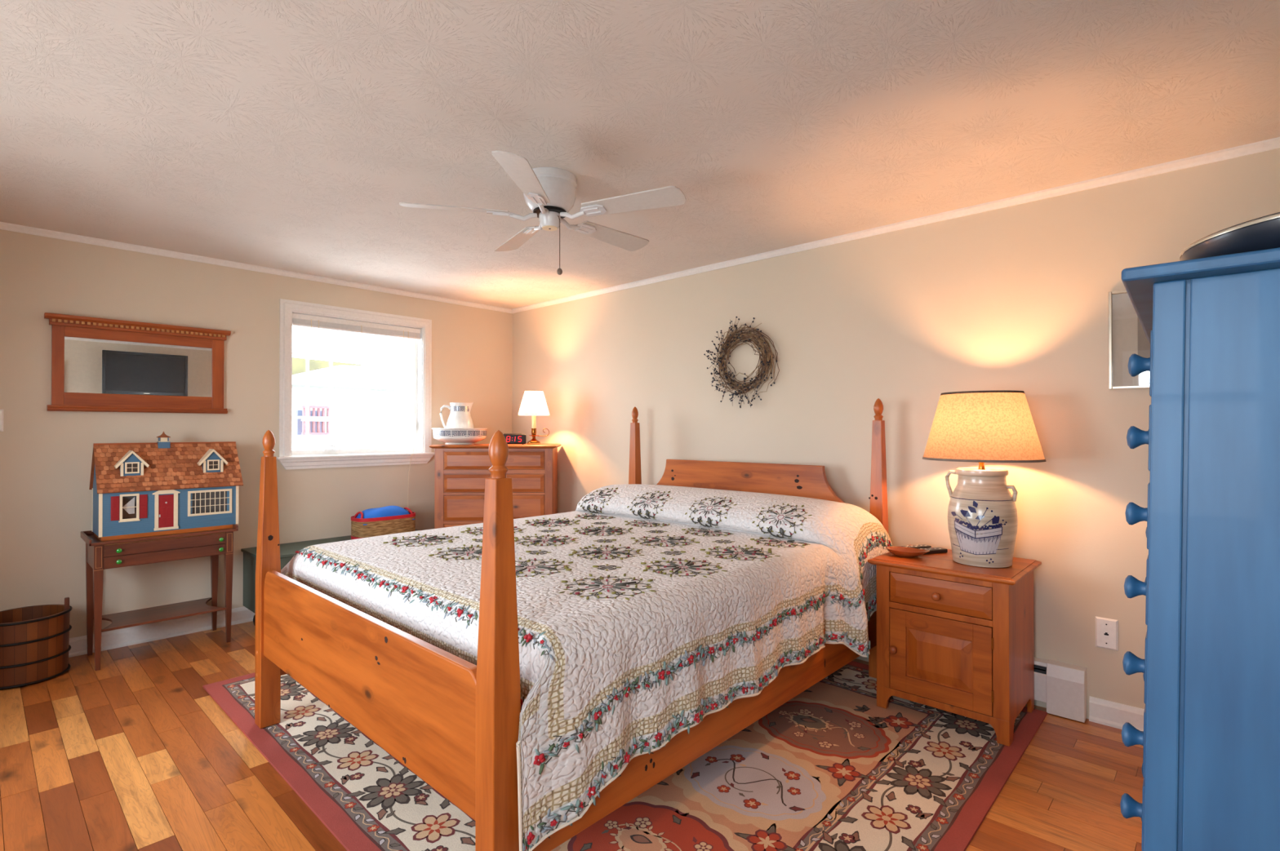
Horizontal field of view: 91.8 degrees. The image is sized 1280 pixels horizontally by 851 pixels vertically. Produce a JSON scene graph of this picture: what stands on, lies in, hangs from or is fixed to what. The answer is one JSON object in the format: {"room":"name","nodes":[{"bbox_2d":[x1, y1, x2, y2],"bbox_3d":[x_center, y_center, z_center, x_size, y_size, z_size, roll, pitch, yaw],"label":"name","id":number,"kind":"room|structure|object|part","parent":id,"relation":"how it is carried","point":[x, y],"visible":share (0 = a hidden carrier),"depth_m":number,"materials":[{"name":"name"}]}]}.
{"room":"bedroom","nodes":[
{"label":"bedroom","id":0,"kind":"room"},
{"bbox_2d":[0,229,512,638],"bbox_3d":[-2.753,0.118,4.256,0.120,2.440,4.420,0,-1,43],"label":"wall","id":1,"kind":"structure","parent":0,"point":[46,457],"depth_m":3.92,"materials":[{"name":"beige paint"}]},
{"bbox_2d":[0,409,3,431],"bbox_3d":[-3.498,-0.028,3.357,0.015,0.120,0.075,0,-1,43],"label":"light switch","id":2,"kind":"object","parent":1,"relation":"attached to","point":[1,411],"visible":1,"depth_m":3.38,"materials":[{"name":"white plastic"}]},
{"bbox_2d":[44,312,231,413],"bbox_3d":[-3.046,-0.356,3.816,0.052,0.550,0.896,0,-1,43],"label":"wall mirror","id":3,"kind":"object","parent":1,"relation":"attached to","point":[99,365],"visible":1,"depth_m":3.78,"materials":[{"name":"brown wood"}]},
{"bbox_3d":[-3.049,-0.098,3.817,0.044,0.034,0.868,0,-1,43],"label":"moulding","id":4,"kind":"part","parent":3,"relation":"part of","materials":[{"name":"brown wood"}]},
{"bbox_3d":[-3.046,-0.600,3.817,0.052,0.061,0.896,0,-1,43],"label":"cornice","id":5,"kind":"part","parent":3,"relation":"part of","materials":[{"name":"brown wood"}]},
{"bbox_3d":[-3.061,-0.342,3.820,0.024,0.455,0.714,0,-1,43],"label":"rail","id":6,"kind":"part","parent":3,"relation":"part of","materials":[{"name":"brown wood"}]},
{"bbox_2d":[64,336,212,397],"bbox_3d":[-3.063,-0.349,3.822,0.010,0.333,0.726,0,-1,43],"label":"mirror glass","id":7,"kind":"object","parent":3,"relation":"attached to","point":[95,366],"depth_m":3.79,"materials":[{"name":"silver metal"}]},
{"bbox_2d":[68,606,255,657],"bbox_3d":[-2.660,1.286,4.244,0.022,0.105,4.300,0,-1,43],"label":"baseboard","id":8,"kind":"structure","parent":1,"relation":"attached to","point":[118,638],"depth_m":3.87,"materials":[{"name":"white paint"}]},
{"bbox_2d":[0,222,511,313],"bbox_3d":[-2.660,-1.083,4.259,0.022,0.037,4.300,0,-1,43],"label":"trim","id":9,"kind":"structure","parent":1,"relation":"attached to","point":[4,226],"depth_m":4.13,"materials":[{"name":"white paint"}]},
{"bbox_2d":[276,298,435,470],"bbox_3d":[-2.185,-0.289,4.835,0.165,1.210,1.192,0,-1,43],"label":"window","id":10,"kind":"structure","parent":1,"relation":"in","point":[289,459],"depth_m":4.76,"materials":[{"name":"white paint"}]},
{"bbox_3d":[-2.334,0.169,4.692,0.054,0.045,0.110,0,-1,43],"label":"crank handle","id":11,"kind":"part","parent":10,"relation":"part of","materials":[{"name":"white"}]},
{"bbox_3d":[-2.168,0.234,4.816,0.120,0.020,1.192,0,-1,43],"label":"sill","id":12,"kind":"part","parent":10,"relation":"part of","materials":[{"name":"white paint"}]},
{"bbox_2d":[292,313,420,484],"bbox_3d":[-2.159,0.002,4.809,0.110,1.620,0.984,0,-1,43],"label":"window blind","id":13,"kind":"object","parent":10,"relation":"attached to","point":[298,320],"visible":0.88,"depth_m":4.80,"materials":[{"name":"white fabric"}]},
{"bbox_3d":[-2.182,-0.789,4.835,0.043,0.038,0.984,0,-1,43],"label":"head rail","id":14,"kind":"part","parent":13,"relation":"part of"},
{"bbox_3d":[-2.181,-0.727,4.835,0.048,0.014,0.978,0,-1,43],"label":"rail","id":15,"kind":"part","parent":13,"relation":"part of","materials":[{"name":"white plastic"}]},
{"bbox_3d":[-1.860,0.024,5.094,0.036,1.580,0.092,0,0,18],"label":"pull cord","id":16,"kind":"part","parent":13,"relation":"part of","materials":[{"name":"white fabric"}]},
{"bbox_2d":[0,621,1143,850],"bbox_3d":[-0.724,1.351,2.377,5.640,0.050,4.630,0,-1,43],"label":"floor","id":17,"kind":"structure","parent":0,"point":[132,753],"depth_m":2.37,"materials":[{"name":"brown wood"}]},
{"bbox_2d":[0,597,72,689],"bbox_3d":[-3.255,1.132,3.279,0.375,0.391,0.375,0,-1,43],"label":"wooden bucket","id":18,"kind":"object","parent":17,"relation":"on","point":[34,641],"visible":1,"depth_m":3.20,"materials":[{"name":"brown wood"}]},
{"bbox_2d":[80,524,238,671],"bbox_3d":[-2.867,0.976,3.716,0.404,0.718,0.692,0,-1,43],"label":"console table","id":19,"kind":"object","parent":17,"relation":"on","point":[100,556],"visible":0.94,"depth_m":3.60,"materials":[{"name":"brown wood"}]},
{"bbox_3d":[-3.196,0.993,3.606,0.040,0.683,0.040,0,-1,43],"label":"leg","id":20,"kind":"part","parent":19,"relation":"part of","materials":[{"name":"brown wood"}]},
{"bbox_3d":[-2.955,0.991,3.381,0.040,0.683,0.040,0,-1,43],"label":"leg","id":21,"kind":"part","parent":19,"relation":"part of","materials":[{"name":"brown wood"}]},
{"bbox_3d":[-2.878,0.692,3.426,0.020,0.024,0.025,0,-1,43],"label":"knob","id":22,"kind":"part","parent":19,"relation":"part of","materials":[{"name":"green glass"}]},
{"bbox_2d":[101,597,226,632],"bbox_3d":[-2.868,1.125,3.716,0.346,0.012,0.591,0,-1,43],"label":"shelf","id":23,"kind":"object","parent":19,"relation":"attached to","point":[181,610],"depth_m":3.70,"materials":[{"name":"brown wood"}]},
{"bbox_3d":[-2.737,0.690,3.598,0.009,0.063,0.568,0,-1,43],"label":"drawer","id":24,"kind":"part","parent":19,"relation":"part of","materials":[{"name":"brown wood"}]},
{"bbox_3d":[-2.738,0.754,3.598,0.009,0.060,0.568,0,-1,43],"label":"drawer","id":25,"kind":"part","parent":19,"relation":"part of","materials":[{"name":"brown wood"}]},
{"bbox_2d":[88,431,243,541],"bbox_3d":[-2.858,0.338,3.765,0.352,0.606,0.696,0,-1,43],"label":"dollhouse","id":26,"kind":"object","parent":19,"relation":"on","point":[162,487],"visible":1,"depth_m":3.65,"materials":[{"name":"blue wood"}]},
{"bbox_2d":[111,496,119,520],"bbox_3d":[-2.934,0.464,3.467,0.008,0.135,0.036,0,-1,43],"label":"shutter","id":27,"kind":"object","parent":26,"relation":"hanging from","point":[114,500],"depth_m":3.47,"materials":[{"name":"red wood"}]},
{"bbox_2d":[122,497,134,514],"bbox_3d":[-2.909,0.456,3.528,0.002,0.095,0.055,0,-1,43],"label":"lace curtain","id":28,"kind":"object","parent":26,"relation":"hanging from","point":[129,508],"depth_m":3.53,"materials":[{"name":"white fabric"}]},
{"bbox_2d":[139,494,147,518],"bbox_3d":[-2.849,0.464,3.559,0.008,0.135,0.035,0,-1,43],"label":"shutter","id":29,"kind":"object","parent":26,"relation":"hanging from","point":[143,498],"depth_m":3.56,"materials":[{"name":"red wood"}]},
{"bbox_3d":[-2.852,0.493,3.756,0.310,0.252,0.683,0,-1,43],"label":"corner trim","id":30,"kind":"part","parent":26,"relation":"part of","materials":[{"name":"beige paint"}]},
{"bbox_3d":[-2.861,0.630,3.763,0.299,0.022,0.651,0,-1,43],"label":"board","id":31,"kind":"part","parent":26,"relation":"part of","materials":[{"name":"orange wood"}]},
{"bbox_3d":[-2.778,0.502,3.636,0.005,0.189,0.072,0,-1,43],"label":"door","id":32,"kind":"part","parent":26,"relation":"part of","materials":[{"name":"red wood"}]},
{"bbox_3d":[-2.780,0.996,4.053,0.040,0.683,0.040,0,-1,43],"label":"leg","id":33,"kind":"part","parent":19,"relation":"part of","materials":[{"name":"brown wood"}]},
{"bbox_3d":[-2.539,0.994,3.828,0.040,0.683,0.040,0,-1,43],"label":"leg","id":34,"kind":"part","parent":19,"relation":"part of","materials":[{"name":"brown wood"}]},
{"bbox_2d":[240,529,418,626],"bbox_3d":[-2.124,1.087,4.480,0.438,0.505,1.206,0,-1,43],"label":"chest","id":35,"kind":"object","parent":17,"relation":"on","point":[287,551],"visible":0.08,"depth_m":4.12,"materials":[{"name":"green paint"}]},
{"bbox_3d":[-2.124,0.844,4.481,0.438,0.018,1.206,0,-1,43],"label":"lid","id":36,"kind":"part","parent":35,"relation":"part of","materials":[{"name":"green paint"}]},
{"bbox_2d":[351,507,415,539],"bbox_3d":[-1.933,0.734,4.684,0.254,0.202,0.454,0,-1,43],"label":"storage basket","id":37,"kind":"object","parent":35,"relation":"on","point":[378,526],"visible":0.73,"depth_m":4.55,"materials":[{"name":"beige wicker"}]},
{"bbox_3d":[-2.059,0.660,4.549,0.135,0.056,0.035,0,-1,43],"label":"handle","id":38,"kind":"part","parent":37,"relation":"part of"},
{"bbox_2d":[356,506,415,525],"bbox_3d":[-1.933,0.665,4.684,0.222,0.111,0.401,0,-1,43],"label":"cloth","id":39,"kind":"object","parent":37,"relation":"in","point":[388,511],"visible":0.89,"depth_m":4.61,"materials":[{"name":"blue fabric"}]},
{"bbox_3d":[-1.807,0.662,4.820,0.135,0.056,0.035,0,-1,43],"label":"handle","id":40,"kind":"part","parent":37,"relation":"part of","materials":[{"name":"fabric"}]},
{"bbox_2d":[429,444,561,528],"bbox_3d":[-1.162,0.749,5.081,0.991,1.190,0.442,0,0,-2],"label":"dresser","id":41,"kind":"object","parent":17,"relation":"on","point":[460,471],"visible":0.52,"depth_m":4.89,"materials":[{"name":"brown wood"}]},
{"bbox_3d":[-1.152,0.878,4.900,0.786,0.198,0.031,0,0,-2],"label":"drawer","id":42,"kind":"part","parent":41,"relation":"part of","materials":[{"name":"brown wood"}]},
{"bbox_2d":[431,428,488,444],"bbox_3d":[-1.467,0.088,5.057,0.444,0.131,0.444,0,-1,43],"label":"bowl","id":43,"kind":"object","parent":41,"relation":"on","point":[447,436],"visible":1,"depth_m":4.89,"materials":[{"name":"white ceramic"}]},
{"bbox_2d":[440,402,474,428],"bbox_3d":[-1.469,-0.032,5.055,0.223,0.317,0.228,0,0,30],"label":"water pitcher","id":44,"kind":"object","parent":43,"relation":"in","point":[460,417],"visible":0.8,"depth_m":4.99,"materials":[{"name":"white ceramic"}]},
{"bbox_3d":[-1.575,-0.057,5.027,0.093,0.217,0.020,0,0,-16],"label":"handle","id":45,"kind":"part","parent":44,"relation":"part of","materials":[{"name":"white ceramic"}]},
{"bbox_3d":[-1.152,0.731,4.909,0.792,1.099,0.020,0,0,-2],"label":"rail","id":46,"kind":"part","parent":41,"relation":"part of","materials":[{"name":"brown wood"}]},
{"bbox_3d":[-1.152,0.652,4.902,0.786,0.200,0.031,0,0,-2],"label":"drawer","id":47,"kind":"part","parent":41,"relation":"part of","materials":[{"name":"brown wood"}]},
{"bbox_3d":[-1.152,0.457,4.903,0.786,0.143,0.031,0,0,-2],"label":"drawer","id":48,"kind":"part","parent":41,"relation":"part of","materials":[{"name":"brown wood"}]},
{"bbox_3d":[-1.151,0.277,4.904,0.786,0.143,0.031,0,0,-2],"label":"drawer","id":49,"kind":"part","parent":41,"relation":"part of","materials":[{"name":"brown wood"}]},
{"bbox_3d":[-1.163,0.734,5.113,0.884,1.100,0.370,0,0,-2],"label":"panel","id":50,"kind":"part","parent":41,"relation":"part of","materials":[{"name":"brown wood"}]},
{"bbox_2d":[503,434,526,444],"bbox_3d":[-1.020,0.109,4.969,0.210,0.087,0.062,0,0,-14],"label":"alarm clock","id":51,"kind":"object","parent":41,"relation":"on","point":[510,438],"visible":0.88,"depth_m":4.95,"materials":[{"name":"black plastic"}]},
{"bbox_2d":[517,390,549,444],"bbox_3d":[-0.870,-0.065,5.084,0.258,0.438,0.258,0,-1,43],"label":"lamp","id":52,"kind":"object","parent":41,"relation":"on","point":[534,404],"visible":1,"depth_m":5.01,"materials":[{"name":"white fabric"}]},
{"bbox_3d":[-0.870,0.083,5.083,0.104,0.118,0.104,0,-1,43],"label":"stem","id":53,"kind":"part","parent":52,"relation":"part of","materials":[{"name":"gold metal"}]},
{"bbox_3d":[-0.870,-0.184,5.085,0.256,0.200,0.256,0,-1,43],"label":"lamp shade","id":54,"kind":"part","parent":52,"relation":"part of","materials":[{"name":"white fabric"}]},
{"bbox_3d":[-0.711,0.763,5.114,0.020,1.163,0.400,0,0,-2],"label":"panel","id":55,"kind":"part","parent":41,"relation":"part of","materials":[{"name":"brown wood"}]},
{"bbox_2d":[202,661,1047,850],"bbox_3d":[-0.173,1.324,3.001,3.195,0.012,2.575,0,-1,43],"label":"oriental rug","id":56,"kind":"object","parent":17,"relation":"on","point":[830,768],"visible":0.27,"depth_m":2.28,"materials":[{"name":"multicoloured fabric"}]},
{"bbox_2d":[254,398,888,850],"bbox_3d":[-0.195,0.586,3.007,1.850,1.465,2.446,0,-1,43],"label":"bed","id":57,"kind":"object","parent":56,"relation":"on","point":[451,721],"visible":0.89,"depth_m":1.93,"materials":[{"name":"orange wood"}]},
{"bbox_3d":[-1.647,0.727,2.748,0.080,1.179,0.080,0,-1,43],"label":"post","id":58,"kind":"part","parent":57,"relation":"part of","materials":[{"name":"orange wood"}]},
{"bbox_3d":[-0.849,1.020,3.616,0.025,0.220,2.290,0,-1,43],"label":"rail","id":59,"kind":"part","parent":57,"relation":"part of","materials":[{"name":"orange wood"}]},
{"bbox_3d":[-1.009,0.812,2.134,1.696,0.375,0.032,0,-1,43],"label":"footboard","id":60,"kind":"part","parent":57,"relation":"part of","materials":[{"name":"orange wood"}]},
{"bbox_3d":[-0.352,0.720,1.540,0.080,1.179,0.080,0,-1,43],"label":"post","id":61,"kind":"part","parent":57,"relation":"part of","materials":[{"name":"orange wood"}]},
{"bbox_2d":[280,484,892,850],"bbox_3d":[-0.184,0.732,2.985,2.051,0.716,2.316,0,-1,43],"label":"patchwork quilt","id":62,"kind":"object","parent":57,"relation":"on","point":[645,611],"visible":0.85,"depth_m":2.23,"materials":[{"name":"fabric"}]},
{"bbox_3d":[-0.036,0.654,4.476,0.080,1.348,0.080,0,-1,43],"label":"post","id":63,"kind":"part","parent":57,"relation":"part of","materials":[{"name":"orange wood"}]},
{"bbox_3d":[0.465,1.012,2.392,0.026,0.220,2.290,0,-1,43],"label":"rail","id":64,"kind":"part","parent":57,"relation":"part of","materials":[{"name":"orange wood"}]},
{"bbox_3d":[0.610,0.557,3.871,1.740,0.658,0.032,0,-1,43],"label":"headboard","id":65,"kind":"part","parent":57,"relation":"part of","materials":[{"name":"orange wood"}]},
{"bbox_3d":[1.258,0.647,3.269,0.080,1.348,0.080,0,-1,43],"label":"post","id":66,"kind":"part","parent":57,"relation":"part of","materials":[{"name":"orange wood"}]},
{"bbox_2d":[867,544,1041,746],"bbox_3d":[1.460,0.972,2.888,0.609,0.693,0.517,0,-1,43],"label":"nightstand","id":67,"kind":"object","parent":56,"relation":"on","point":[953,637],"visible":0.98,"depth_m":2.71,"materials":[{"name":"brown wood"}]},
{"bbox_3d":[1.159,1.027,2.840,0.037,0.037,0.038,0,-1,43],"label":"knob","id":68,"kind":"part","parent":67,"relation":"part of","materials":[{"name":"brown wood"}]},
{"bbox_2d":[885,546,929,557],"bbox_3d":[1.277,0.608,2.970,0.197,0.036,0.127,0,-1,43],"label":"wooden dish","id":69,"kind":"object","parent":67,"relation":"on","point":[904,552],"visible":1,"depth_m":2.96,"materials":[{"name":"brown wood"}]},
{"bbox_2d":[900,544,931,549],"bbox_3d":[1.383,0.616,3.124,0.170,0.021,0.048,0,0,-19],"label":"remote control","id":70,"kind":"object","parent":69,"relation":"in","point":[922,546],"visible":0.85,"depth_m":3.12,"materials":[{"name":"black plastic"}]},
{"bbox_2d":[917,547,947,555],"bbox_3d":[1.421,0.616,3.047,0.180,0.021,0.052,0,0,-19],"label":"remote control","id":71,"kind":"object","parent":67,"relation":"on","point":[932,550],"visible":0.73,"depth_m":3.04,"materials":[{"name":"black plastic"}]},
{"bbox_3d":[1.296,0.749,2.715,0.037,0.037,0.038,0,-1,43],"label":"knob","id":72,"kind":"part","parent":67,"relation":"part of","materials":[{"name":"brown wood"}]},
{"bbox_3d":[1.316,1.029,2.733,0.279,0.224,0.016,0,-1,43],"label":"raised panel","id":73,"kind":"part","parent":67,"relation":"part of","materials":[{"name":"brown wood"}]},
{"bbox_3d":[1.316,0.747,2.735,0.423,0.133,0.022,0,-1,43],"label":"drawer","id":74,"kind":"part","parent":67,"relation":"part of","materials":[{"name":"brown wood"}]},
{"bbox_3d":[1.317,1.029,2.734,0.423,0.368,0.018,0,-1,43],"label":"door","id":75,"kind":"part","parent":67,"relation":"part of","materials":[{"name":"brown wood"}]},
{"bbox_3d":[1.319,0.984,2.737,0.549,0.666,0.020,0,-1,43],"label":"frame","id":76,"kind":"part","parent":67,"relation":"part of","materials":[{"name":"brown wood"}]},
{"bbox_3d":[1.469,0.627,2.900,0.569,0.003,0.480,0,-1,43],"label":"panel","id":77,"kind":"part","parent":67,"relation":"part of","materials":[{"name":"brown wood"}]},
{"bbox_2d":[922,390,1046,568],"bbox_3d":[1.557,0.237,2.827,0.493,0.775,0.493,0,-1,43],"label":"table lamp","id":78,"kind":"object","parent":67,"relation":"on","point":[992,426],"visible":1,"depth_m":2.70,"materials":[{"name":"ceramic"}]},
{"bbox_3d":[1.451,0.271,2.888,0.057,0.128,0.017,0,0,30],"label":"handle","id":79,"kind":"part","parent":78,"relation":"part of","materials":[{"name":"beige ceramic"}]},
{"bbox_2d":[951,501,1008,564],"bbox_3d":[1.496,0.467,2.741,0.225,0.273,0.074,0,0,34],"label":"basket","id":80,"kind":"object","parent":78,"relation":"on","point":[980,529],"depth_m":2.71,"materials":[{"name":"ceramic"}]},
{"bbox_2d":[977,462,985,470],"bbox_3d":[1.557,0.172,2.828,0.110,0.105,0.110,0,-1,43],"label":"socket","id":81,"kind":"object","parent":78,"relation":"attached to","point":[981,465],"depth_m":2.82,"materials":[{"name":"gold metal"}]},
{"bbox_3d":[1.557,0.003,2.829,0.490,0.307,0.490,0,-1,43],"label":"lamp shade","id":82,"kind":"part","parent":78,"relation":"part of","materials":[{"name":"white fabric"}]},
{"bbox_3d":[1.644,0.300,2.744,0.046,0.071,0.017,0,-1,43],"label":"handle","id":83,"kind":"part","parent":78,"relation":"part of","materials":[{"name":"beige ceramic"}]},
{"bbox_3d":[1.672,0.984,2.726,0.018,0.666,0.445,0,-1,43],"label":"panel","id":84,"kind":"part","parent":67,"relation":"part of","materials":[{"name":"brown wood"}]},
{"bbox_2d":[1120,247,1279,850],"bbox_3d":[1.323,0.529,1.241,0.544,1.580,1.010,0,0,41],"label":"chest","id":85,"kind":"object","parent":17,"relation":"on","point":[1210,739],"visible":1,"depth_m":0.99,"materials":[{"name":"paint"}]},
{"bbox_3d":[0.883,0.687,1.115,0.032,0.042,0.042,0,0,41],"label":"knob","id":86,"kind":"part","parent":85,"relation":"part of","materials":[{"name":"blue paint"}]},
{"bbox_3d":[0.885,0.558,1.114,0.032,0.042,0.042,0,0,41],"label":"knob","id":87,"kind":"part","parent":85,"relation":"part of","materials":[{"name":"blue paint"}]},
{"bbox_3d":[0.886,0.429,1.113,0.032,0.042,0.042,0,0,41],"label":"knob","id":88,"kind":"part","parent":85,"relation":"part of","materials":[{"name":"blue paint"}]},
{"bbox_3d":[0.888,0.291,1.113,0.032,0.042,0.042,0,0,41],"label":"knob","id":89,"kind":"part","parent":85,"relation":"part of","materials":[{"name":"blue paint"}]},
{"bbox_3d":[0.890,0.159,1.112,0.032,0.042,0.042,0,0,41],"label":"knob","id":90,"kind":"part","parent":85,"relation":"part of","materials":[{"name":"blue paint"}]},
{"bbox_3d":[0.892,0.021,1.111,0.032,0.042,0.042,0,0,41],"label":"knob","id":91,"kind":"part","parent":85,"relation":"part of","materials":[{"name":"blue paint"}]},
{"bbox_3d":[0.894,-0.108,1.111,0.032,0.042,0.042,0,0,41],"label":"knob","id":92,"kind":"part","parent":85,"relation":"part of","materials":[{"name":"blue paint"}]},
{"bbox_3d":[1.155,0.688,1.388,0.018,0.116,0.830,0,0,41],"label":"drawer","id":93,"kind":"part","parent":85,"relation":"part of","materials":[{"name":"blue paint"}]},
{"bbox_3d":[1.157,0.559,1.387,0.018,0.116,0.830,0,0,41],"label":"drawer","id":94,"kind":"part","parent":85,"relation":"part of","materials":[{"name":"blue paint"}]},
{"bbox_3d":[1.159,0.430,1.386,0.018,0.116,0.830,0,0,41],"label":"drawer","id":95,"kind":"part","parent":85,"relation":"part of","materials":[{"name":"blue paint"}]},
{"bbox_3d":[1.161,0.292,1.386,0.018,0.116,0.830,0,0,41],"label":"drawer","id":96,"kind":"part","parent":85,"relation":"part of","materials":[{"name":"blue paint"}]},
{"bbox_3d":[1.162,0.160,1.385,0.017,0.116,0.830,0,0,41],"label":"drawer","id":97,"kind":"part","parent":85,"relation":"part of","materials":[{"name":"blue paint"}]},
{"bbox_3d":[1.164,0.023,1.384,0.017,0.116,0.830,0,0,41],"label":"drawer","id":98,"kind":"part","parent":85,"relation":"part of","materials":[{"name":"blue paint"}]},
{"bbox_3d":[1.166,-0.107,1.384,0.017,0.116,0.830,0,0,41],"label":"drawer","id":99,"kind":"part","parent":85,"relation":"part of","materials":[{"name":"blue paint"}]},
{"bbox_3d":[1.032,0.538,0.893,0.500,1.558,0.012,0,0,41],"label":"frame","id":100,"kind":"part","parent":85,"relation":"part of","materials":[{"name":"blue paint"}]},
{"bbox_2d":[1179,212,1279,261],"bbox_3d":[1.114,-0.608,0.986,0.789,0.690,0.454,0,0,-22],"label":"tray","id":101,"kind":"object","parent":85,"relation":"on","point":[1263,233],"visible":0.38,"depth_m":0.98,"materials":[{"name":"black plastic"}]},
{"bbox_3d":[1.034,0.488,0.893,0.401,1.458,0.007,0,0,41],"label":"panel","id":102,"kind":"part","parent":85,"relation":"part of","materials":[{"name":"blue paint"}]},
{"bbox_2d":[0,0,1279,309],"bbox_3d":[-0.693,-1.163,2.426,5.640,0.100,4.540,0,-1,43],"label":"ceiling","id":103,"kind":"structure","parent":0,"point":[291,135],"depth_m":2.24,"materials":[{"name":"beige paint"}]},
{"bbox_2d":[399,150,685,275],"bbox_3d":[-0.376,-0.889,2.818,1.223,0.443,1.179,0,-1,43],"label":"ceiling fan","id":104,"kind":"object","parent":103,"relation":"hanging from","point":[549,193],"visible":1,"depth_m":2.68,"materials":[{"name":"white metal"}]},
{"bbox_3d":[-0.801,-0.943,2.692,0.458,0.035,0.129,0,0,-13],"label":"fan blade","id":105,"kind":"part","parent":104,"relation":"part of","materials":[{"name":"white wood"}]},
{"bbox_3d":[-0.612,-0.940,3.131,0.129,0.035,0.458,0,0,-31],"label":"fan blade","id":106,"kind":"part","parent":104,"relation":"part of","materials":[{"name":"white wood"}]},
{"bbox_3d":[-0.442,-0.945,2.376,0.129,0.035,0.458,0,0,5],"label":"fan blade","id":107,"kind":"part","parent":104,"relation":"part of","materials":[{"name":"white wood"}]},
{"bbox_3d":[-0.365,-0.815,2.752,0.020,0.239,0.003,0,0,0],"label":"pull chain","id":108,"kind":"part","parent":104,"relation":"part of","materials":[{"name":"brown metal"}]},
{"bbox_3d":[-0.140,-0.940,3.091,0.129,0.035,0.459,0,-1,43],"label":"fan blade","id":109,"kind":"part","parent":104,"relation":"part of","materials":[{"name":"white wood"}]},
{"bbox_3d":[-0.030,-0.943,2.621,0.458,0.035,0.129,0,0,23],"label":"fan blade","id":110,"kind":"part","parent":104,"relation":"part of","materials":[{"name":"white wood"}]},
{"bbox_2d":[511,148,1279,719],"bbox_3d":[0.814,0.118,4.034,5.640,2.440,0.120,0,-1,43],"label":"wall","id":111,"kind":"structure","parent":0,"point":[1014,298],"depth_m":3.28,"materials":[{"name":"beige paint"}]},
{"bbox_2d":[703,316,779,408],"bbox_3d":[0.654,-0.416,4.047,0.550,0.607,0.079,0,-1,43],"label":"wreath","id":112,"kind":"object","parent":111,"relation":"attached to","point":[766,356],"visible":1,"depth_m":4.03,"materials":[{"name":"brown plant"}]},
{"bbox_2d":[511,137,1279,313],"bbox_3d":[0.766,-1.084,3.990,5.400,0.037,0.022,0,-1,43],"label":"trim","id":113,"kind":"structure","parent":111,"relation":"attached to","point":[1271,144],"depth_m":3.13,"materials":[{"name":"white paint"}]},
{"bbox_2d":[1033,657,1086,723],"bbox_3d":[0.736,1.219,3.969,3.465,0.228,0.070,0,-1,43],"label":"baseboard heater","id":114,"kind":"object","parent":111,"relation":"attached to","point":[1062,686],"visible":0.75,"depth_m":2.82,"materials":[{"name":"metal"}]},
{"bbox_3d":[0.672,1.223,3.993,3.340,0.128,0.010,0,-1,43],"label":"panel","id":115,"kind":"part","parent":114,"relation":"part of","materials":[{"name":"metal"}]},
{"bbox_3d":[0.694,1.208,4.016,3.340,0.198,0.054,0,-1,43],"label":"panel","id":116,"kind":"part","parent":114,"relation":"part of","materials":[{"name":"metal"}]},
{"bbox_2d":[1095,617,1118,651],"bbox_3d":[2.077,0.928,2.762,0.082,0.136,0.008,0,-1,43],"label":"phone jack","id":117,"kind":"object","parent":111,"relation":"attached to","point":[1106,629],"visible":1,"depth_m":2.76,"materials":[{"name":"white plastic"}]},
{"bbox_2d":[1088,696,1144,731],"bbox_3d":[2.383,1.275,2.466,0.975,0.105,0.022,0,-1,43],"label":"baseboard","id":118,"kind":"structure","parent":111,"relation":"attached to","point":[1105,713],"depth_m":2.73,"materials":[{"name":"white paint"}]},
{"bbox_2d":[1108,289,1150,389],"bbox_3d":[2.228,-0.377,2.620,0.398,0.432,0.023,0,-1,43],"label":"framed picture","id":119,"kind":"object","parent":111,"relation":"attached to","point":[1127,337],"visible":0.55,"depth_m":2.72,"materials":[{"name":"paper"}]},
{"bbox_2d":[1137,318,1150,358],"bbox_3d":[2.231,-0.377,2.623,0.198,0.232,0.001,0,-1,43],"label":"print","id":120,"kind":"object","parent":119,"relation":"attached to","point":[1144,346],"depth_m":2.68},
{"label":"outside","id":121,"kind":"structure","parent":0,"visible":0},
{"bbox_3d":[-15.878,3.060,19.496,39.870,0.150,60.000,0,-1,43],"label":"yard","id":122,"kind":"structure","parent":121,"visible":0},
{"bbox_2d":[291,357,412,450],"bbox_3d":[-7.085,0.855,12.679,6.050,4.075,14.000,0,-1,43],"label":"house","id":123,"kind":"structure","parent":122,"relation":"on","point":[388,398],"depth_m":11.74,"materials":[{"name":"white"}]},
{"bbox_3d":[-5.306,-0.303,10.194,0.050,0.040,0.460,0,-1,43],"label":"rail","id":124,"kind":"part","parent":123,"relation":"part of","materials":[{"name":"white"}]},
{"bbox_3d":[-5.306,-0.093,10.193,0.050,0.040,0.460,0,-1,43],"label":"rail","id":125,"kind":"part","parent":123,"relation":"part of","materials":[{"name":"white"}]},
{"bbox_3d":[-5.306,0.137,10.191,0.050,0.040,0.460,0,-1,43],"label":"rail","id":126,"kind":"part","parent":123,"relation":"part of","materials":[{"name":"white"}]}
]}

